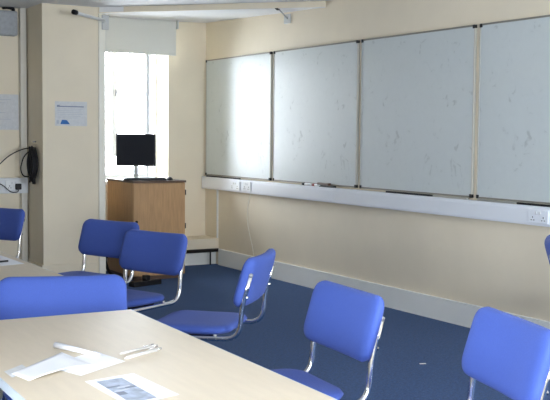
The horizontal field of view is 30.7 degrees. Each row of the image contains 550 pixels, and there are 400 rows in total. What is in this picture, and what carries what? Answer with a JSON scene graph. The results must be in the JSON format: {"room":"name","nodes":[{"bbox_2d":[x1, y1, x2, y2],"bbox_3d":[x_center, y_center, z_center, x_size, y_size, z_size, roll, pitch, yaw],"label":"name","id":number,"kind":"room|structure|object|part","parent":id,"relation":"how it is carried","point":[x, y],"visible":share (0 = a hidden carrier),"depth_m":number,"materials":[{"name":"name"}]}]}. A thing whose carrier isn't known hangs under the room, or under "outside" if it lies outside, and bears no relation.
{"room":"classroom","nodes":[
{"label":"classroom","id":0,"kind":"room"},
{"bbox_2d":[0,7,19,258],"bbox_3d":[-4.315,-0.531,8.207,4.560,2.600,0.150,-2,4,-31],"label":"wall","id":1,"kind":"structure","parent":0,"point":[9,56],"depth_m":9.22,"materials":[{"name":"beige paint"}]},
{"bbox_2d":[0,7,17,36],"bbox_3d":[-2.561,-1.627,9.023,0.465,0.273,0.106,-2,4,-31],"label":"wall speaker","id":2,"kind":"object","parent":1,"relation":"attached to","point":[8,19],"visible":0.93,"depth_m":9.06,"materials":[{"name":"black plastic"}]},
{"bbox_2d":[0,12,14,32],"bbox_3d":[-2.536,-1.601,8.982,0.405,0.175,0.008,-2,4,-31],"label":"grille","id":3,"kind":"object","parent":2,"relation":"attached to","point":[7,19],"depth_m":9.05,"materials":[{"name":"grey metal"}]},
{"bbox_2d":[0,94,18,129],"bbox_3d":[-2.553,-0.806,9.144,0.420,0.325,0.004,-2,4,-31],"label":"notice","id":4,"kind":"object","parent":1,"relation":"attached to","point":[9,109],"visible":1,"depth_m":9.21,"materials":[{"name":"paper"}]},
{"bbox_2d":[0,178,27,193],"bbox_3d":[-2.644,-0.127,9.072,0.795,0.140,0.117,-2,4,-31],"label":"socket trunking","id":5,"kind":"object","parent":1,"relation":"attached to","point":[3,190],"depth_m":9.16,"materials":[{"name":"white plastic"}]},
{"bbox_2d":[0,184,21,192],"bbox_3d":[-2.445,-0.123,9.100,0.279,0.116,0.047,-2,4,-31],"label":"plug","id":6,"kind":"object","parent":5,"relation":"attached to","point":[18,187],"visible":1,"depth_m":9.14,"materials":[{"name":"black plastic"}]},
{"bbox_3d":[-2.393,-0.136,9.163,0.146,0.086,0.017,-2,4,-31],"label":"double socket","id":7,"kind":"part","parent":5,"relation":"part of","materials":[{"name":"white plastic"}]},
{"bbox_2d":[18,8,27,260],"bbox_3d":[-2.331,-0.522,9.258,0.056,2.480,0.070,-2,4,-31],"label":"trim","id":8,"kind":"structure","parent":1,"relation":"attached to","point":[21,11],"depth_m":9.21,"materials":[{"name":"beige paint"}]},
{"bbox_2d":[26,3,98,264],"bbox_3d":[-2.179,-0.602,9.587,0.525,2.600,1.350,-2,4,-31],"label":"wall pier","id":9,"kind":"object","parent":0,"point":[62,46],"visible":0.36,"depth_m":9.00,"materials":[{"name":"beige paint"}]},
{"bbox_2d":[0,141,38,183],"bbox_3d":[-2.410,-0.335,9.051,0.599,0.400,0.171,1,4,6],"label":"cable coil","id":10,"kind":"object","parent":9,"relation":"hanging from","point":[32,158],"visible":1,"depth_m":8.99,"materials":[{"name":"black plastic"}]},
{"bbox_2d":[27,259,98,272],"bbox_3d":[-1.981,0.642,9.287,0.531,0.160,0.518,-2,4,-31],"label":"skirting board","id":11,"kind":"object","parent":9,"relation":"attached to","point":[90,266],"visible":0.39,"depth_m":9.07,"materials":[{"name":"beige paint"}]},
{"bbox_2d":[55,101,86,125],"bbox_3d":[-1.833,-0.775,8.991,0.298,0.218,0.004,-2,4,-31],"label":"notice","id":12,"kind":"object","parent":9,"relation":"attached to","point":[66,113],"visible":1,"depth_m":8.99,"materials":[{"name":"paper"}]},
{"bbox_2d":[71,9,108,29],"bbox_3d":[-1.633,-1.600,8.854,0.050,0.135,0.541,2,4,23],"label":"wall bracket arm","id":13,"kind":"object","parent":9,"relation":"attached to","point":[105,18],"visible":1,"depth_m":9.00,"materials":[{"name":"grey plastic"}]},
{"bbox_3d":[-1.636,-1.622,8.845,0.027,0.048,0.472,2,4,22],"label":"rod","id":14,"kind":"part","parent":13,"relation":"part of","materials":[{"name":"white paint"}]},
{"bbox_3d":[-1.540,-1.613,9.076,0.065,0.135,0.018,-2,4,-31],"label":"mounting plate","id":15,"kind":"part","parent":13,"relation":"part of","materials":[{"name":"grey plastic"}]},
{"bbox_2d":[98,13,105,273],"bbox_3d":[-1.590,-0.482,9.165,0.064,2.425,0.050,-2,4,-31],"label":"trim","id":16,"kind":"structure","parent":9,"relation":"attached to","point":[101,33],"depth_m":9.13,"materials":[{"name":"white paint"}]},
{"bbox_2d":[106,22,205,235],"bbox_3d":[-1.513,-0.700,10.407,1.460,2.700,0.610,-2,4,-31],"label":"wall","id":17,"kind":"structure","parent":0,"point":[180,78],"depth_m":10.41,"materials":[{"name":"beige paint"}]},
{"bbox_2d":[106,52,155,184],"bbox_3d":[-1.538,-0.910,10.325,0.715,1.470,0.580,-2,4,-31],"label":"window","id":18,"kind":"structure","parent":17,"relation":"in","point":[149,60],"depth_m":10.54,"materials":[{"name":"white paint"}]},
{"bbox_2d":[105,17,178,55],"bbox_3d":[-1.357,-1.639,9.979,0.796,0.369,0.169,-2,4,-31],"label":"roller blind","id":19,"kind":"object","parent":17,"relation":"attached to","point":[124,35],"visible":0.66,"depth_m":9.93,"materials":[{"name":"white fabric"}]},
{"bbox_2d":[106,236,218,270],"bbox_3d":[-1.263,0.538,10.106,1.400,0.272,0.310,-2,4,-31],"label":"trim","id":20,"kind":"structure","parent":17,"relation":"attached to","point":[194,242],"depth_m":10.27,"materials":[{"name":"beige paint"}]},
{"bbox_3d":[-1.279,0.591,10.136,1.400,0.163,0.250,-2,4,-31],"label":"panel","id":21,"kind":"part","parent":20,"relation":"part of","materials":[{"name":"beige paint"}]},
{"bbox_2d":[0,0,327,7],"bbox_3d":[-1.014,-1.506,4.529,6.845,0.120,11.090,-2,4,-31],"label":"ceiling","id":22,"kind":"structure","parent":0,"point":[3,3],"depth_m":8.71,"materials":[{"name":"white paint"}]},
{"bbox_2d":[106,264,549,399],"bbox_3d":[-1.077,1.074,4.766,6.845,0.100,11.250,-2,4,-31],"label":"floor","id":23,"kind":"structure","parent":0,"point":[407,340],"depth_m":6.42,"materials":[{"name":"blue carpet"}]},
{"bbox_2d":[0,208,24,257],"bbox_3d":[-2.172,0.459,7.291,0.502,0.780,0.562,3,4,34],"label":"upholstered chair","id":24,"kind":"object","parent":23,"relation":"on","point":[12,221],"visible":0.87,"depth_m":7.34,"materials":[{"name":"blue fabric"}]},
{"bbox_3d":[-2.045,0.176,7.458,0.502,0.234,0.116,3,4,34],"label":"backrest","id":25,"kind":"part","parent":24,"relation":"part of","materials":[{"name":"blue fabric"}]},
{"bbox_2d":[0,252,62,280],"bbox_3d":[-1.496,0.664,4.687,0.675,0.720,1.350,-2,4,-31],"label":"table","id":26,"kind":"object","parent":23,"relation":"on","point":[27,269],"visible":0.11,"depth_m":4.51,"materials":[{"name":"beige laminate"}]},
{"bbox_2d":[0,255,23,265],"bbox_3d":[-1.369,0.296,4.818,0.235,0.001,0.430,-2,4,-31],"label":"handout","id":27,"kind":"object","parent":26,"relation":"on","point":[10,261],"visible":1,"depth_m":4.78,"materials":[{"name":"white paper"}]},
{"bbox_2d":[0,274,126,399],"bbox_3d":[-0.784,0.703,3.726,0.502,0.780,0.562,0,4,-14],"label":"upholstered chair","id":28,"kind":"object","parent":23,"relation":"on","point":[34,296],"visible":0.27,"depth_m":3.91,"materials":[{"name":"blue fabric"}]},
{"bbox_3d":[-0.767,0.669,3.655,0.430,0.055,0.420,0,4,-14],"label":"seat","id":29,"kind":"part","parent":28,"relation":"part of","materials":[{"name":"blue fabric"}]},
{"bbox_3d":[-0.834,0.416,3.925,0.502,0.234,0.116,0,4,-14],"label":"backrest","id":30,"kind":"part","parent":28,"relation":"part of","materials":[{"name":"blue fabric"}]},
{"bbox_2d":[58,219,139,283],"bbox_3d":[-1.198,0.533,6.285,0.502,0.780,0.562,3,5,36],"label":"upholstered chair","id":31,"kind":"object","parent":23,"relation":"on","point":[103,238],"visible":0.41,"depth_m":6.44,"materials":[{"name":"blue fabric"}]},
{"bbox_3d":[-1.239,0.498,6.225,0.430,0.055,0.420,3,5,36],"label":"seat","id":32,"kind":"part","parent":31,"relation":"part of","materials":[{"name":"blue fabric"}]},
{"bbox_3d":[-1.064,0.250,6.448,0.502,0.234,0.116,3,5,36],"label":"backrest","id":33,"kind":"part","parent":31,"relation":"part of","materials":[{"name":"blue fabric"}]},
{"bbox_2d":[106,257,115,274],"bbox_3d":[-1.500,0.526,9.266,0.065,0.400,0.666,-1,4,-24],"label":"cable","id":34,"kind":"object","parent":23,"relation":"on","point":[107,267],"visible":0.35,"depth_m":9.36,"materials":[{"name":"black plastic"}]},
{"bbox_2d":[129,275,161,286],"bbox_3d":[-1.149,0.711,8.865,0.080,0.090,0.310,4,5,44],"label":"block","id":35,"kind":"object","parent":23,"relation":"on","point":[146,281],"visible":0.98,"depth_m":8.84,"materials":[{"name":"black plastic"}]},
{"bbox_2d":[107,178,185,280],"bbox_3d":[-1.216,0.260,9.452,0.531,0.913,0.668,-2,4,-31],"label":"base cabinet","id":36,"kind":"object","parent":23,"relation":"on","point":[158,205],"visible":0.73,"depth_m":9.20,"materials":[{"name":"brown wood"}]},
{"bbox_2d":[116,134,155,177],"bbox_3d":[-1.304,-0.406,9.379,0.366,0.425,0.210,0,4,-4],"label":"computer monitor","id":37,"kind":"object","parent":36,"relation":"on","point":[135,150],"visible":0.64,"depth_m":9.34,"materials":[{"name":"black plastic"}]},
{"bbox_2d":[123,177,166,180],"bbox_3d":[-1.199,-0.194,9.214,0.380,0.024,0.130,-1,4,-19],"label":"keyboard","id":38,"kind":"object","parent":36,"relation":"on","point":[130,178],"visible":1,"depth_m":9.17,"materials":[{"name":"black plastic"}]},
{"bbox_3d":[-1.217,-0.186,9.427,0.527,0.020,0.656,-2,4,-31],"label":"panel","id":39,"kind":"part","parent":36,"relation":"part of","materials":[{"name":"brown wood"}]},
{"bbox_3d":[-1.062,0.269,9.187,0.509,0.843,0.019,-2,4,-31],"label":"door","id":40,"kind":"part","parent":36,"relation":"part of","materials":[{"name":"brown wood"}]},
{"bbox_2d":[119,229,187,311],"bbox_3d":[-0.833,0.582,5.581,0.502,0.780,0.562,3,5,38],"label":"upholstered chair","id":41,"kind":"object","parent":23,"relation":"on","point":[164,253],"visible":0.66,"depth_m":5.66,"materials":[{"name":"blue fabric"}]},
{"bbox_3d":[-0.876,0.547,5.523,0.430,0.055,0.420,3,5,38],"label":"seat","id":42,"kind":"part","parent":41,"relation":"part of","materials":[{"name":"blue fabric"}]},
{"bbox_3d":[-0.693,0.299,5.739,0.502,0.234,0.116,3,5,38],"label":"backrest","id":43,"kind":"part","parent":41,"relation":"part of","materials":[{"name":"blue fabric"}]},
{"bbox_2d":[107,248,218,264],"bbox_3d":[-1.155,0.598,9.994,1.320,0.169,0.038,-2,4,-31],"label":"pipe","id":44,"kind":"object","parent":23,"relation":"on","point":[211,249],"visible":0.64,"depth_m":10.23,"materials":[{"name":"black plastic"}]},
{"bbox_2d":[0,309,336,399],"bbox_3d":[-0.470,0.795,2.814,0.652,0.720,1.357,-2,4,-29],"label":"table","id":45,"kind":"object","parent":23,"relation":"on","point":[186,365],"visible":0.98,"depth_m":2.71,"materials":[{"name":"beige laminate"}]},
{"bbox_2d":[4,365,25,376],"bbox_3d":[-0.671,0.445,2.607,0.057,0.001,0.133,2,4,18],"label":"paper slip","id":46,"kind":"object","parent":45,"relation":"on","point":[19,367],"visible":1,"depth_m":2.61,"materials":[{"name":"white paper"}]},
{"bbox_2d":[11,352,91,380],"bbox_3d":[-0.575,0.438,2.650,0.150,0.008,0.318,2,4,16],"label":"paper","id":47,"kind":"object","parent":45,"relation":"on","point":[60,361],"visible":1,"depth_m":2.65,"materials":[{"name":"white paper"}]},
{"bbox_2d":[53,342,99,356],"bbox_3d":[-0.560,0.423,2.828,0.187,0.018,0.018,3,5,38],"label":"rolled paper","id":48,"kind":"object","parent":45,"relation":"on","point":[57,345],"visible":1,"depth_m":2.83,"materials":[{"name":"white paper"}]},
{"bbox_2d":[61,351,123,375],"bbox_3d":[-0.504,0.440,2.702,0.149,0.001,0.249,2,4,28],"label":"folded paper","id":49,"kind":"object","parent":45,"relation":"on","point":[104,361],"visible":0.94,"depth_m":2.69,"materials":[{"name":"white paper"}]},
{"bbox_2d":[85,373,178,399],"bbox_3d":[-0.349,0.459,2.438,0.152,0.001,0.285,-2,4,-31],"label":"handout","id":50,"kind":"object","parent":45,"relation":"on","point":[132,386],"visible":1,"depth_m":2.44,"materials":[{"name":"white paper"}]},
{"bbox_2d":[97,378,156,399],"bbox_3d":[-0.361,0.459,2.423,0.072,0.001,0.233,-2,4,-31],"label":"picture","id":51,"kind":"object","parent":50,"relation":"on","point":[118,388],"depth_m":2.42,"materials":[{"name":"blue"}]},
{"bbox_2d":[120,344,157,353],"bbox_3d":[-0.389,0.426,2.861,0.008,0.012,0.149,3,5,38],"label":"ballpoint pen","id":52,"kind":"object","parent":45,"relation":"on","point":[151,345],"visible":0.95,"depth_m":2.86,"materials":[{"name":"white plastic"}]},
{"bbox_2d":[124,346,161,358],"bbox_3d":[-0.369,0.428,2.805,0.011,0.015,0.156,3,4,33],"label":"ballpoint pen","id":53,"kind":"object","parent":45,"relation":"on","point":[150,350],"visible":1,"depth_m":2.81,"materials":[{"name":"white plastic"}]},
{"bbox_2d":[156,248,275,341],"bbox_3d":[-0.304,0.635,4.835,0.562,0.780,0.502,1,4,13],"label":"upholstered chair","id":54,"kind":"object","parent":23,"relation":"on","point":[254,280],"visible":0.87,"depth_m":4.67,"materials":[{"name":"blue fabric"}]},
{"bbox_3d":[-0.373,0.595,4.848,0.420,0.055,0.430,1,4,13],"label":"seat","id":55,"kind":"part","parent":54,"relation":"part of","materials":[{"name":"blue fabric"}]},
{"bbox_3d":[-0.084,0.368,4.766,0.116,0.234,0.502,1,4,13],"label":"backrest","id":56,"kind":"part","parent":54,"relation":"part of","materials":[{"name":"blue fabric"}]},
{"bbox_2d":[271,280,384,399],"bbox_3d":[0.053,0.718,3.612,0.562,0.780,0.502,-1,4,-25],"label":"upholstered chair","id":57,"kind":"object","parent":23,"relation":"on","point":[346,320],"visible":0.77,"depth_m":3.63,"materials":[{"name":"blue fabric"}]},
{"bbox_3d":[-0.012,0.681,3.580,0.420,0.055,0.430,-1,4,-25],"label":"seat","id":58,"kind":"part","parent":57,"relation":"part of","materials":[{"name":"blue fabric"}]},
{"bbox_3d":[0.258,0.441,3.689,0.116,0.234,0.502,-1,4,-25],"label":"backrest","id":59,"kind":"part","parent":57,"relation":"part of","materials":[{"name":"blue fabric"}]},
{"bbox_2d":[461,306,549,399],"bbox_3d":[0.510,0.756,3.079,0.562,0.780,0.502,0,4,-14],"label":"upholstered chair","id":60,"kind":"object","parent":23,"relation":"on","point":[507,353],"visible":1,"depth_m":3.08,"materials":[{"name":"blue fabric"}]},
{"bbox_2d":[544,235,549,263],"bbox_3d":[1.776,0.606,5.547,0.562,0.780,0.502,1,4,14],"label":"upholstered chair","id":61,"kind":"object","parent":23,"relation":"on","point":[547,240],"visible":1,"depth_m":5.45,"materials":[{"name":"blue fabric"}]},
{"bbox_2d":[205,0,549,320],"bbox_3d":[1.815,-0.410,6.380,0.150,2.700,11.250,-2,4,-31],"label":"wall","id":62,"kind":"structure","parent":0,"point":[502,266],"depth_m":7.83,"materials":[{"name":"beige paint"}]},
{"bbox_2d":[99,5,324,22],"bbox_3d":[-0.863,-1.804,9.399,1.610,0.195,3.170,-2,4,-31],"label":"ceiling","id":63,"kind":"structure","parent":62,"relation":"attached to","point":[198,16],"depth_m":9.29,"materials":[{"name":"white paint"}]},
{"bbox_2d":[98,1,325,12],"bbox_3d":[-0.585,-1.693,8.780,2.108,0.050,0.012,2,4,15],"label":"trim","id":64,"kind":"structure","parent":62,"relation":"attached to","point":[303,4],"depth_m":8.74,"materials":[{"name":"beige paint"}]},
{"bbox_2d":[216,190,217,237],"bbox_3d":[-0.595,0.139,10.321,0.012,0.508,0.025,-2,4,-31],"label":"trim","id":65,"kind":"structure","parent":62,"relation":"attached to","point":[216,190],"depth_m":10.32,"materials":[{"name":"white paint"}]},
{"bbox_2d":[205,52,272,180],"bbox_3d":[-0.376,-0.819,9.887,0.027,1.197,1.339,-2,4,-31],"label":"whiteboard","id":66,"kind":"object","parent":62,"relation":"attached to","point":[239,89],"visible":1,"depth_m":9.81,"materials":[{"name":"ceramic"}]},
{"bbox_3d":[-0.713,-0.860,10.459,0.022,1.171,0.007,-2,4,-31],"label":"rail","id":67,"kind":"part","parent":66,"relation":"part of","materials":[{"name":"grey metal"}]},
{"bbox_3d":[-0.379,-0.229,9.927,0.022,0.012,1.337,-2,4,-31],"label":"rail","id":68,"kind":"part","parent":66,"relation":"part of","materials":[{"name":"grey metal"}]},
{"bbox_3d":[-0.369,-1.410,9.850,0.022,0.012,1.337,-2,4,-31],"label":"rail","id":69,"kind":"part","parent":66,"relation":"part of","materials":[{"name":"grey"}]},
{"bbox_3d":[-0.035,-0.779,9.318,0.022,1.171,0.008,-2,4,-31],"label":"rail","id":70,"kind":"part","parent":66,"relation":"part of","materials":[{"name":"grey metal"}]},
{"bbox_2d":[275,8,290,23],"bbox_3d":[0.075,-1.642,8.845,0.079,0.119,0.472,1,4,11],"label":"wall bracket arm","id":71,"kind":"object","parent":62,"relation":"attached to","point":[287,17],"visible":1,"depth_m":9.01,"materials":[{"name":"grey plastic"}]},
{"bbox_3d":[0.113,-1.637,9.035,0.012,0.085,0.110,-2,4,-31],"label":"mounting plate","id":72,"kind":"part","parent":71,"relation":"part of","materials":[{"name":"grey plastic"}]},
{"bbox_2d":[272,40,359,187],"bbox_3d":[0.331,-0.736,8.696,0.027,1.197,1.339,-2,4,-31],"label":"whiteboard","id":73,"kind":"object","parent":62,"relation":"attached to","point":[316,88],"visible":1,"depth_m":8.63,"materials":[{"name":"ceramic"}]},
{"bbox_3d":[-0.006,-0.776,9.268,0.022,1.171,0.007,-2,4,-31],"label":"rail","id":74,"kind":"part","parent":73,"relation":"part of","materials":[{"name":"grey metal"}]},
{"bbox_3d":[0.328,-0.146,8.736,0.022,0.012,1.337,-2,4,-31],"label":"rail","id":75,"kind":"part","parent":73,"relation":"part of","materials":[{"name":"grey metal"}]},
{"bbox_3d":[0.338,-1.326,8.659,0.022,0.012,1.337,-2,4,-31],"label":"rail","id":76,"kind":"part","parent":73,"relation":"part of","materials":[{"name":"grey"}]},
{"bbox_3d":[0.672,-0.696,8.127,0.022,1.171,0.008,-2,4,-31],"label":"rail","id":77,"kind":"part","parent":73,"relation":"part of","materials":[{"name":"grey metal"}]},
{"bbox_2d":[202,175,549,226],"bbox_3d":[1.653,0.090,6.471,0.059,0.140,9.412,-2,4,-31],"label":"dado trunking","id":78,"kind":"object","parent":62,"relation":"attached to","point":[474,209],"depth_m":7.66,"materials":[{"name":"white plastic"}]},
{"bbox_3d":[-0.529,-0.230,10.133,0.020,0.013,0.720,-2,4,-31],"label":"pen tray strip","id":79,"kind":"part","parent":78,"relation":"part of","materials":[{"name":"plastic"}]},
{"bbox_2d":[230,181,239,190],"bbox_3d":[-0.395,-0.141,9.846,0.017,0.086,0.200,-2,4,-31],"label":"double socket","id":80,"kind":"object","parent":78,"relation":"attached to","point":[234,185],"visible":1,"depth_m":9.85,"materials":[{"name":"white plastic"}]},
{"bbox_2d":[243,182,250,190],"bbox_3d":[-0.272,-0.131,9.640,0.017,0.086,0.146,-2,4,-31],"label":"double socket","id":81,"kind":"object","parent":78,"relation":"attached to","point":[246,185],"visible":1,"depth_m":9.62,"materials":[{"name":"white plastic"}]},
{"bbox_2d":[317,182,335,187],"bbox_3d":[0.438,-0.127,8.495,0.032,0.036,0.250,-2,4,-31],"label":"eraser","id":82,"kind":"object","parent":78,"relation":"on","point":[321,184],"visible":1,"depth_m":8.48,"materials":[{"name":"black plastic"}]},
{"bbox_3d":[1.010,-0.048,7.541,0.020,0.013,0.560,-2,4,-31],"label":"pen tray strip","id":83,"kind":"part","parent":78,"relation":"part of","materials":[{"name":"plastic"}]},
{"bbox_2d":[433,195,468,199],"bbox_3d":[1.252,-0.019,7.134,0.020,0.013,0.370,-2,4,-31],"label":"grey rule","id":84,"kind":"object","parent":78,"relation":"on","point":[464,198],"visible":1,"depth_m":7.12,"materials":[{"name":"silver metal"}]},
{"bbox_2d":[477,199,516,203],"bbox_3d":[1.492,0.009,6.730,0.020,0.013,0.370,-2,4,-31],"label":"grey rule","id":85,"kind":"object","parent":78,"relation":"on","point":[487,200],"visible":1,"depth_m":6.71,"materials":[{"name":"silver metal"}]},
{"bbox_3d":[1.762,0.041,6.275,0.020,0.013,0.670,-2,4,-31],"label":"pen tray strip","id":86,"kind":"part","parent":78,"relation":"part of","materials":[{"name":"plastic"}]},
{"bbox_2d":[528,209,548,223],"bbox_3d":[1.675,0.105,6.362,0.017,0.086,0.170,-2,4,-31],"label":"double socket","id":87,"kind":"object","parent":78,"relation":"attached to","point":[534,216],"visible":1,"depth_m":6.36,"materials":[{"name":"white plastic"}]},
{"bbox_2d":[218,249,549,328],"bbox_3d":[1.973,0.885,6.011,0.020,0.166,10.000,-2,4,-31],"label":"baseboard","id":88,"kind":"structure","parent":62,"relation":"attached to","point":[438,308],"depth_m":7.78,"materials":[{"name":"beige paint"}]},
{"bbox_2d":[359,24,476,197],"bbox_3d":[1.039,-0.652,7.505,0.027,1.197,1.339,-2,4,-31],"label":"whiteboard","id":89,"kind":"object","parent":62,"relation":"attached to","point":[418,89],"visible":1,"depth_m":7.42,"materials":[{"name":"ceramic"}]},
{"bbox_3d":[0.702,-0.692,8.077,0.022,1.171,0.007,-2,4,-31],"label":"rail","id":90,"kind":"part","parent":89,"relation":"part of","materials":[{"name":"grey metal"}]},
{"bbox_3d":[1.036,-0.062,7.544,0.022,0.012,1.337,-2,4,-31],"label":"rail","id":91,"kind":"part","parent":89,"relation":"part of","materials":[{"name":"grey metal"}]},
{"bbox_3d":[1.046,-1.243,7.468,0.022,0.012,1.337,-2,4,-31],"label":"rail","id":92,"kind":"part","parent":89,"relation":"part of","materials":[{"name":"grey"}]},
{"bbox_3d":[1.380,-0.612,6.936,0.022,1.171,0.008,-2,4,-31],"label":"rail","id":93,"kind":"part","parent":89,"relation":"part of","materials":[{"name":"grey metal"}]},
{"bbox_2d":[476,15,549,203],"bbox_3d":[1.746,-0.569,6.314,0.027,1.197,1.339,-2,4,-31],"label":"whiteboard","id":94,"kind":"object","parent":62,"relation":"attached to","point":[513,145],"visible":1,"depth_m":6.59,"materials":[{"name":"ceramic"}]},
{"bbox_3d":[1.409,-0.609,6.886,0.022,1.171,0.007,-2,4,-31],"label":"rail","id":95,"kind":"part","parent":94,"relation":"part of","materials":[{"name":"grey metal"}]},
{"bbox_3d":[1.743,0.021,6.353,0.022,0.012,1.337,-2,4,-31],"label":"rail","id":96,"kind":"part","parent":94,"relation":"part of","materials":[{"name":"grey metal"}]},
{"bbox_3d":[1.754,-1.159,6.276,0.022,0.012,1.337,-2,4,-31],"label":"rail","id":97,"kind":"part","parent":94,"relation":"part of","materials":[{"name":"grey"}]}
]}

